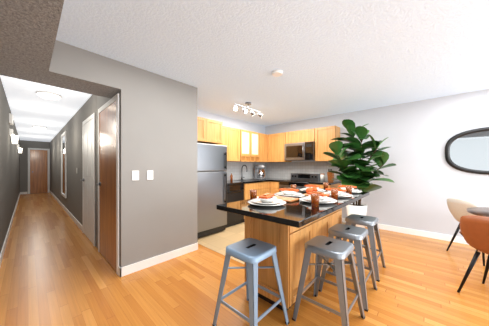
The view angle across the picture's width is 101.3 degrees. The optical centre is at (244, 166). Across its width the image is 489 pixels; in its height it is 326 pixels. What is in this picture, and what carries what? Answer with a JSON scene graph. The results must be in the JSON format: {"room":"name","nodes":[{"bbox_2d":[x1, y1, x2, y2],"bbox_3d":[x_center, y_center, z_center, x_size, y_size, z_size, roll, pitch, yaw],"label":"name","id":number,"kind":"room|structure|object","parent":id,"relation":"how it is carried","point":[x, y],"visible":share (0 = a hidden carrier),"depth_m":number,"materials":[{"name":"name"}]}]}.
{"room":"kitchen and dining room","nodes":[
{"label":"kitchen and dining room","id":0,"kind":"room"},
{"bbox_2d":[0,78,19,252],"bbox_3d":[-4.055,0.030,3.312,16.850,2.440,0.150,0,0,43],"label":"wall","id":1,"kind":"structure","parent":0,"point":[9,173],"depth_m":3.42,"materials":[{"name":"grey paint"}]},
{"bbox_2d":[9,113,12,124],"bbox_3d":[-4.554,-0.920,3.913,0.300,0.180,0.047,0,0,43],"label":"wall sconce","id":2,"kind":"object","parent":1,"relation":"attached to","point":[10,119],"visible":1,"depth_m":3.82,"materials":[{"name":"white glass"}]},
{"bbox_2d":[9,129,18,143],"bbox_3d":[-4.529,-0.590,3.939,0.120,0.280,0.120,0,0,43],"label":"sconce","id":3,"kind":"object","parent":1,"relation":"attached to","point":[14,137],"visible":1,"depth_m":3.91,"materials":[{"name":"white glass"}]},
{"bbox_2d":[0,191,468,276],"bbox_3d":[-2.233,1.200,5.168,16.700,0.100,5.049,0,0,43],"label":"baseboard","id":4,"kind":"structure","parent":1,"relation":"attached to","point":[135,267],"depth_m":3.23,"materials":[{"name":"white"}]},
{"bbox_2d":[20,140,49,193],"bbox_3d":[-9.801,0.030,9.396,0.150,2.440,0.970,0,0,43],"label":"wall","id":5,"kind":"structure","parent":0,"point":[25,145],"depth_m":9.11,"materials":[{"name":"grey paint"}]},
{"bbox_2d":[28,148,49,193],"bbox_3d":[-9.659,0.200,9.422,0.016,2.100,0.720,0,0,43],"label":"door frame","id":6,"kind":"structure","parent":5,"relation":"attached to","point":[29,149],"depth_m":9.33,"materials":[{"name":"white"}]},
{"bbox_2d":[30,150,47,192],"bbox_3d":[-9.643,0.233,9.407,0.060,2.018,0.572,0,0,43],"label":"hall door","id":7,"kind":"structure","parent":5,"relation":"in","point":[38,171],"depth_m":9.41,"materials":[{"name":"brown wood"}]},
{"bbox_2d":[0,0,120,97],"bbox_3d":[0.222,-1.034,0.114,6.230,0.309,0.969,0,0,43],"label":"ceiling","id":8,"kind":"structure","parent":0,"point":[28,31],"depth_m":1.45,"materials":[{"name":"grey paint"}]},
{"bbox_2d":[50,95,96,246],"bbox_3d":[-5.843,0.030,6.495,9.900,2.440,0.150,0,0,43],"label":"wall","id":9,"kind":"structure","parent":0,"point":[72,201],"depth_m":4.68,"materials":[{"name":"grey paint"}]},
{"bbox_2d":[61,131,66,197],"bbox_3d":[-5.264,-0.050,5.832,1.050,1.840,0.030,0,0,43],"label":"mirror","id":10,"kind":"object","parent":9,"relation":"attached to","point":[64,164],"visible":1,"depth_m":5.71,"materials":[{"name":"white"}]},
{"bbox_2d":[80,118,92,242],"bbox_3d":[-2.727,0.233,3.458,0.852,2.018,0.065,0,0,43],"label":"hall door","id":11,"kind":"structure","parent":9,"relation":"in","point":[87,179],"depth_m":3.45,"materials":[{"name":"white wood"}]},
{"bbox_2d":[82,113,94,245],"bbox_3d":[-2.710,0.203,3.476,0.990,2.095,0.016,0,0,43],"label":"door frame","id":12,"kind":"structure","parent":9,"relation":"attached to","point":[89,118],"depth_m":3.16,"materials":[{"name":"white wood"}]},
{"bbox_2d":[49,40,196,266],"bbox_3d":[-1.388,0.030,2.301,0.004,2.440,1.990,0,0,43],"label":"wall","id":13,"kind":"structure","parent":0,"point":[158,137],"depth_m":2.47,"materials":[{"name":"grey paint"}]},
{"bbox_2d":[96,93,118,274],"bbox_3d":[-1.824,0.203,2.622,0.970,2.095,0.065,0,0,43],"label":"door","id":14,"kind":"structure","parent":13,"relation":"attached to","point":[107,183],"depth_m":2.56,"materials":[{"name":"brown wood"}]},
{"bbox_2d":[132,171,138,180],"bbox_3d":[-1.296,0.107,2.386,0.010,0.115,0.074,0,0,43],"label":"switch plate","id":15,"kind":"object","parent":13,"relation":"attached to","point":[135,175],"visible":1,"depth_m":2.38,"materials":[{"name":"white plastic"}]},
{"bbox_2d":[147,170,152,179],"bbox_3d":[-1.181,0.107,2.511,0.010,0.115,0.074,0,0,43],"label":"switch plate","id":16,"kind":"object","parent":13,"relation":"attached to","point":[149,174],"visible":1,"depth_m":2.51,"materials":[{"name":"white plastic"}]},
{"bbox_2d":[197,110,264,179],"bbox_3d":[-0.475,0.030,4.896,0.150,2.440,3.060,0,0,43],"label":"wall","id":17,"kind":"structure","parent":0,"point":[237,124],"depth_m":5.03,"materials":[{"name":"white paint"}]},
{"bbox_2d":[197,116,208,143],"bbox_3d":[-1.038,-0.665,3.726,0.606,0.430,0.458,0,0,43],"label":"upper cabinet","id":18,"kind":"object","parent":17,"relation":"attached to","point":[202,123],"depth_m":3.60,"materials":[{"name":"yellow wood"}]},
{"bbox_2d":[209,120,224,143],"bbox_3d":[-0.805,-0.665,3.977,0.606,0.430,0.458,0,0,43],"label":"upper cabinet","id":19,"kind":"object","parent":17,"relation":"attached to","point":[216,128],"depth_m":3.84,"materials":[{"name":"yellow wood"}]},
{"bbox_2d":[214,126,232,159],"bbox_3d":[-0.590,-0.500,4.416,0.326,0.760,0.438,0,0,43],"label":"upper cabinet","id":20,"kind":"object","parent":17,"relation":"attached to","point":[228,131],"depth_m":4.45,"materials":[{"name":"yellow wood"}]},
{"bbox_2d":[227,128,244,161],"bbox_3d":[-0.348,-0.500,4.677,0.326,0.760,0.506,0,0,43],"label":"upper cabinet","id":21,"kind":"object","parent":17,"relation":"attached to","point":[238,134],"depth_m":4.69,"materials":[{"name":"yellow wood"}]},
{"bbox_2d":[227,162,264,179],"bbox_3d":[-0.121,0.107,5.165,0.002,0.453,2.185,0,0,43],"label":"backsplash","id":22,"kind":"structure","parent":17,"relation":"attached to","point":[237,170],"depth_m":5.21,"materials":[{"name":"tile"}]},
{"bbox_2d":[245,130,256,161],"bbox_3d":[0.032,-0.500,5.088,0.326,0.760,0.866,0,0,43],"label":"upper cabinet","id":23,"kind":"object","parent":17,"relation":"attached to","point":[245,145],"depth_m":4.97,"materials":[{"name":"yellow wood"}]},
{"bbox_2d":[257,133,268,161],"bbox_3d":[0.408,-0.500,5.450,0.384,0.760,0.428,0,0,43],"label":"upper cabinet","id":24,"kind":"object","parent":17,"relation":"attached to","point":[262,139],"depth_m":5.34,"materials":[{"name":"brown wood"}]},
{"bbox_2d":[0,192,488,325],"bbox_3d":[-2.233,1.300,5.168,17.000,0.100,5.350,0,0,43],"label":"floor","id":25,"kind":"structure","parent":0,"point":[56,268],"depth_m":2.07,"materials":[{"name":"brown wood"}]},
{"bbox_2d":[212,238,288,325],"bbox_3d":[0.052,0.940,1.587,0.434,0.620,0.434,0,0,43],"label":"stool","id":26,"kind":"object","parent":25,"relation":"on","point":[252,253],"visible":1,"depth_m":1.54,"materials":[{"name":"blue painted metal"}]},
{"bbox_2d":[230,208,341,310],"bbox_3d":[0.573,0.810,2.216,0.491,0.880,1.530,0,0,43],"label":"kitchen island","id":27,"kind":"object","parent":25,"relation":"on","point":[288,230],"depth_m":1.77,"materials":[{"name":"brown wood"}]},
{"bbox_2d":[216,188,367,227],"bbox_3d":[0.687,0.350,2.158,0.776,0.040,1.900,0,0,43],"label":"island countertop","id":28,"kind":"structure","parent":27,"relation":"on","point":[295,214],"depth_m":1.57,"materials":[{"name":"black stone"}]},
{"bbox_2d":[250,189,256,199],"bbox_3d":[0.087,0.279,1.964,0.072,0.100,0.072,0,0,43],"label":"tumbler","id":29,"kind":"object","parent":28,"relation":"on","point":[253,193],"visible":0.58,"depth_m":1.94,"materials":[{"name":"orange glass"}]},
{"bbox_2d":[248,193,285,205],"bbox_3d":[0.194,0.284,1.755,0.336,0.089,0.336,0,0,43],"label":"place setting","id":30,"kind":"object","parent":28,"relation":"on","point":[267,199],"visible":1,"depth_m":1.71,"materials":[{"name":"white ceramic"}]},
{"bbox_2d":[275,196,299,201],"bbox_3d":[0.380,0.320,1.978,0.270,0.018,0.180,0,0,43],"label":"serving board","id":31,"kind":"object","parent":28,"relation":"on","point":[287,199],"visible":0.6,"depth_m":1.95,"materials":[{"name":"brown wood"}]},
{"bbox_2d":[274,188,304,197],"bbox_3d":[0.488,0.284,2.205,0.336,0.089,0.336,0,0,43],"label":"place setting","id":32,"kind":"object","parent":28,"relation":"on","point":[289,192],"visible":0.98,"depth_m":2.17,"materials":[{"name":"white ceramic"}]},
{"bbox_2d":[299,184,325,191],"bbox_3d":[0.896,0.284,2.646,0.336,0.089,0.336,0,0,43],"label":"place setting","id":33,"kind":"object","parent":28,"relation":"on","point":[311,186],"visible":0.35,"depth_m":2.62,"materials":[{"name":"white ceramic"}]},
{"bbox_2d":[311,193,319,206],"bbox_3d":[0.587,0.279,1.664,0.072,0.100,0.072,0,0,43],"label":"tumbler","id":34,"kind":"object","parent":28,"relation":"on","point":[315,198],"visible":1,"depth_m":1.64,"materials":[{"name":"orange glass"}]},
{"bbox_2d":[299,191,336,203],"bbox_3d":[0.685,0.284,1.873,0.336,0.089,0.336,0,0,43],"label":"place setting","id":35,"kind":"object","parent":28,"relation":"on","point":[324,199],"visible":0.67,"depth_m":1.84,"materials":[{"name":"white ceramic"}]},
{"bbox_2d":[323,183,328,189],"bbox_3d":[1.151,0.279,2.832,0.072,0.100,0.072,0,0,43],"label":"tumbler","id":36,"kind":"object","parent":28,"relation":"on","point":[325,185],"visible":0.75,"depth_m":2.81,"materials":[{"name":"orange glass"}]},
{"bbox_2d":[331,189,337,199],"bbox_3d":[0.900,0.279,2.002,0.072,0.100,0.072,0,0,43],"label":"tumbler","id":37,"kind":"object","parent":28,"relation":"on","point":[334,193],"visible":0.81,"depth_m":1.98,"materials":[{"name":"orange glass"}]},
{"bbox_2d":[322,188,352,197],"bbox_3d":[1.011,0.284,2.225,0.336,0.089,0.336,0,0,43],"label":"place setting","id":38,"kind":"object","parent":28,"relation":"on","point":[341,193],"visible":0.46,"depth_m":2.19,"materials":[{"name":"white ceramic"}]},
{"bbox_2d":[345,186,351,194],"bbox_3d":[1.226,0.279,2.354,0.072,0.100,0.072,0,0,43],"label":"tumbler","id":39,"kind":"object","parent":28,"relation":"on","point":[349,189],"visible":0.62,"depth_m":2.33,"materials":[{"name":"orange glass"}]},
{"bbox_2d":[338,185,361,192],"bbox_3d":[1.317,0.284,2.570,0.336,0.089,0.336,0,0,43],"label":"place setting","id":40,"kind":"object","parent":28,"relation":"on","point":[353,189],"visible":0.48,"depth_m":2.53,"materials":[{"name":"white ceramic"}]},
{"bbox_3d":[0.796,0.320,2.343,0.105,0.018,0.360,0,0,43],"label":"serving board","id":41,"kind":"object","parent":27,"relation":"on","visible":0},
{"bbox_2d":[306,187,316,192],"bbox_3d":[0.767,0.275,2.315,0.090,0.070,0.210,0,0,43],"label":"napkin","id":42,"kind":"object","parent":41,"relation":"on","point":[309,189],"visible":0.69,"depth_m":2.29,"materials":[{"name":"orange fabric"}]},
{"bbox_2d":[292,236,364,325],"bbox_3d":[0.694,0.940,1.647,0.434,0.620,0.434,0,0,43],"label":"stool","id":43,"kind":"object","parent":25,"relation":"on","point":[338,251],"visible":1,"depth_m":1.61,"materials":[{"name":"grey metal"}]},
{"bbox_2d":[318,224,376,311],"bbox_3d":[1.047,0.940,2.029,0.434,0.620,0.434,0,0,43],"label":"stool","id":44,"kind":"object","parent":25,"relation":"on","point":[357,235],"visible":0.92,"depth_m":1.94,"materials":[{"name":"gray painted metal"}]},
{"bbox_2d":[323,119,395,227],"bbox_3d":[2.030,0.183,3.648,1.092,2.133,1.106,0,0,43],"label":"fiddle-leaf fig plant","id":45,"kind":"object","parent":25,"relation":"on","point":[362,177],"visible":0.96,"depth_m":3.63,"materials":[{"name":"green plant"}]},
{"bbox_2d":[343,214,385,281],"bbox_3d":[1.448,0.940,2.476,0.434,0.620,0.434,0,0,43],"label":"stool","id":46,"kind":"object","parent":25,"relation":"on","point":[370,223],"visible":0.71,"depth_m":2.37,"materials":[{"name":"gray painted metal"}]},
{"bbox_2d":[446,198,484,265],"bbox_3d":[3.193,0.848,2.749,0.549,0.810,0.504,0,0,0],"label":"dining chair","id":47,"kind":"object","parent":25,"relation":"on","point":[457,208],"visible":0.5,"depth_m":2.77,"materials":[{"name":"beige leather"}]},
{"bbox_2d":[457,215,488,292],"bbox_3d":[2.374,0.848,1.836,0.549,0.810,0.504,0,0,-19],"label":"dining chair","id":48,"kind":"object","parent":25,"relation":"on","point":[474,231],"visible":1,"depth_m":1.87,"materials":[{"name":"leather"}]},
{"bbox_2d":[467,207,488,216],"bbox_3d":[2.902,0.875,2.015,0.900,0.750,0.900,0,0,43],"label":"dining table","id":49,"kind":"object","parent":25,"relation":"on","point":[480,211],"visible":0.92,"depth_m":2.24,"materials":[{"name":"grey wood"}]},
{"bbox_2d":[0,0,488,141],"bbox_3d":[-2.233,-1.238,5.168,17.000,0.104,5.350,0,0,43],"label":"ceiling","id":50,"kind":"structure","parent":0,"point":[330,57],"depth_m":2.07,"materials":[{"name":"white paint"}]},
{"bbox_2d":[32,126,46,129],"bbox_3d":[-6.150,-1.165,6.016,0.320,0.098,0.320,0,0,43],"label":"light","id":51,"kind":"object","parent":50,"relation":"attached to","point":[38,127],"visible":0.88,"depth_m":5.94,"materials":[{"name":"white"}]},
{"bbox_2d":[35,91,61,99],"bbox_3d":[-3.216,-1.165,3.298,0.320,0.098,0.320,0,0,43],"label":"light","id":52,"kind":"object","parent":50,"relation":"attached to","point":[48,95],"visible":1,"depth_m":3.23,"materials":[{"name":"white"}]},
{"bbox_2d":[233,102,262,117],"bbox_3d":[0.074,-1.079,3.752,0.130,0.221,0.794,0,0,43],"label":"spotlight","id":53,"kind":"object","parent":50,"relation":"attached to","point":[235,108],"visible":1,"depth_m":3.71,"materials":[{"name":"silver metal"}]},
{"bbox_2d":[272,69,282,76],"bbox_3d":[0.413,-1.172,2.521,0.140,0.034,0.140,0,0,43],"label":"smoke detector","id":54,"kind":"object","parent":50,"relation":"attached to","point":[277,72],"visible":1,"depth_m":2.49,"materials":[{"name":"white plastic"}]},
{"bbox_2d":[197,222,345,264],"bbox_3d":[0.487,1.248,4.095,2.350,0.004,2.930,0,0,43],"label":"floor","id":55,"kind":"structure","parent":0,"point":[219,242],"depth_m":3.47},
{"bbox_2d":[197,143,226,237],"bbox_3d":[-0.855,0.419,3.796,0.763,1.662,0.810,0,0,43],"label":"fridge","id":56,"kind":"object","parent":55,"relation":"on","point":[211,178],"visible":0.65,"depth_m":3.59,"materials":[{"name":"silver metal"}]},
{"bbox_2d":[225,184,243,227],"bbox_3d":[-0.421,0.814,4.366,0.610,0.872,0.595,0,0,43],"label":"dishwasher","id":57,"kind":"object","parent":55,"relation":"on","point":[235,193],"visible":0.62,"depth_m":4.19,"materials":[{"name":"black plastic"}]},
{"bbox_2d":[242,182,258,221],"bbox_3d":[-0.043,0.812,4.794,0.616,0.875,0.528,0,0,43],"label":"base cabinet","id":58,"kind":"object","parent":55,"relation":"on","point":[248,186],"depth_m":4.50,"materials":[{"name":"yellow wood"}]},
{"bbox_2d":[227,178,270,184],"bbox_3d":[0.110,0.355,4.948,0.631,0.040,2.180,0,0,43],"label":"countertop","id":59,"kind":"structure","parent":58,"relation":"on","point":[234,182],"depth_m":4.72,"materials":[{"name":"black stone"}]},
{"bbox_2d":[253,164,265,178],"bbox_3d":[0.409,0.138,5.372,0.340,0.392,0.220,0,0,43],"label":"stand mixer","id":60,"kind":"object","parent":59,"relation":"on","point":[258,174],"visible":1,"depth_m":5.31,"materials":[{"name":"grey metal"}]},
{"bbox_2d":[259,182,266,195],"bbox_3d":[0.235,0.812,5.093,0.616,0.875,0.520,0,0,43],"label":"base cabinet","id":61,"kind":"object","parent":55,"relation":"on","point":[265,186],"depth_m":4.86,"materials":[{"name":"brown wood"}]},
{"bbox_2d":[271,178,286,181],"bbox_3d":[0.960,0.355,5.217,0.250,0.040,0.631,0,0,43],"label":"countertop","id":62,"kind":"structure","parent":61,"relation":"on","point":[272,179],"depth_m":5.16,"materials":[{"name":"black stone"}]},
{"bbox_2d":[271,182,278,193],"bbox_3d":[0.957,0.812,5.230,0.272,0.875,0.616,0,0,43],"label":"base cabinet","id":63,"kind":"object","parent":55,"relation":"on","point":[274,185],"depth_m":5.00,"materials":[{"name":"brown wood"}]},
{"bbox_2d":[279,173,319,191],"bbox_3d":[1.312,0.700,4.846,0.756,1.060,0.686,0,0,43],"label":"stove","id":64,"kind":"object","parent":55,"relation":"on","point":[300,180],"visible":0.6,"depth_m":4.82,"materials":[{"name":"silver metal"}]},
{"bbox_2d":[309,182,340,188],"bbox_3d":[1.788,0.812,4.460,0.455,0.875,0.616,0,0,43],"label":"base cabinet","id":65,"kind":"object","parent":55,"relation":"on","point":[322,187],"depth_m":4.22,"materials":[{"name":"brown wood"}]},
{"bbox_2d":[311,182,338,185],"bbox_3d":[1.789,0.355,4.449,0.470,0.040,0.631,0,0,43],"label":"countertop","id":66,"kind":"structure","parent":65,"relation":"on","point":[313,183],"depth_m":4.23,"materials":[{"name":"black stone"}]},
{"bbox_2d":[320,174,324,180],"bbox_3d":[1.804,0.248,4.626,0.102,0.172,0.104,0,0,43],"label":"canister","id":67,"kind":"object","parent":66,"relation":"on","point":[322,177],"visible":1,"depth_m":4.58,"materials":[{"name":"white metal"}]},
{"bbox_2d":[327,169,334,181],"bbox_3d":[1.923,0.194,4.461,0.110,0.281,0.160,0,0,43],"label":"knife block","id":68,"kind":"object","parent":66,"relation":"on","point":[330,175],"visible":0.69,"depth_m":4.43,"materials":[{"name":"brown wood"}]},
{"bbox_2d":[265,89,488,236],"bbox_3d":[3.166,0.030,3.713,7.100,2.440,0.150,0,0,43],"label":"wall","id":69,"kind":"structure","parent":0,"point":[426,177],"depth_m":3.62,"materials":[{"name":"white paint"}]},
{"bbox_2d":[269,132,291,161],"bbox_3d":[0.923,-0.500,5.420,0.570,0.760,0.384,0,0,43],"label":"upper cabinet","id":70,"kind":"object","parent":69,"relation":"attached to","point":[276,141],"depth_m":5.31,"materials":[{"name":"brown wood"}]},
{"bbox_2d":[285,132,296,143],"bbox_3d":[1.318,-0.730,5.094,0.443,0.300,0.326,0,0,43],"label":"upper cabinet","id":71,"kind":"object","parent":69,"relation":"attached to","point":[290,137],"depth_m":5.02,"materials":[{"name":"brown wood"}]},
{"bbox_2d":[265,161,339,180],"bbox_3d":[1.392,0.107,5.249,2.110,0.453,0.002,0,0,43],"label":"backsplash","id":72,"kind":"structure","parent":69,"relation":"attached to","point":[283,170],"depth_m":5.29,"materials":[{"name":"tile"}]},
{"bbox_2d":[297,129,312,142],"bbox_3d":[1.556,-0.730,4.873,0.438,0.300,0.326,0,0,43],"label":"upper cabinet","id":73,"kind":"object","parent":69,"relation":"attached to","point":[306,135],"depth_m":4.76,"materials":[{"name":"brown wood"}]},
{"bbox_2d":[284,141,314,160],"bbox_3d":[1.399,-0.361,4.940,0.756,0.422,0.438,0,0,43],"label":"microwave","id":74,"kind":"object","parent":73,"relation":"attached to","point":[303,151],"visible":0.98,"depth_m":4.78,"materials":[{"name":"silver metal"}]},
{"bbox_2d":[313,126,339,161],"bbox_3d":[1.888,-0.500,4.566,0.455,0.760,0.326,0,0,43],"label":"upper cabinet","id":75,"kind":"object","parent":69,"relation":"attached to","point":[322,137],"depth_m":4.47,"materials":[{"name":"brown wood"}]},
{"bbox_2d":[445,127,488,174],"bbox_3d":[3.849,-0.240,2.950,1.280,0.740,0.035,0,0,43],"label":"oval mirror","id":76,"kind":"object","parent":69,"relation":"attached to","point":[467,151],"visible":1,"depth_m":3.19,"materials":[{"name":"black plastic"}]}
]}

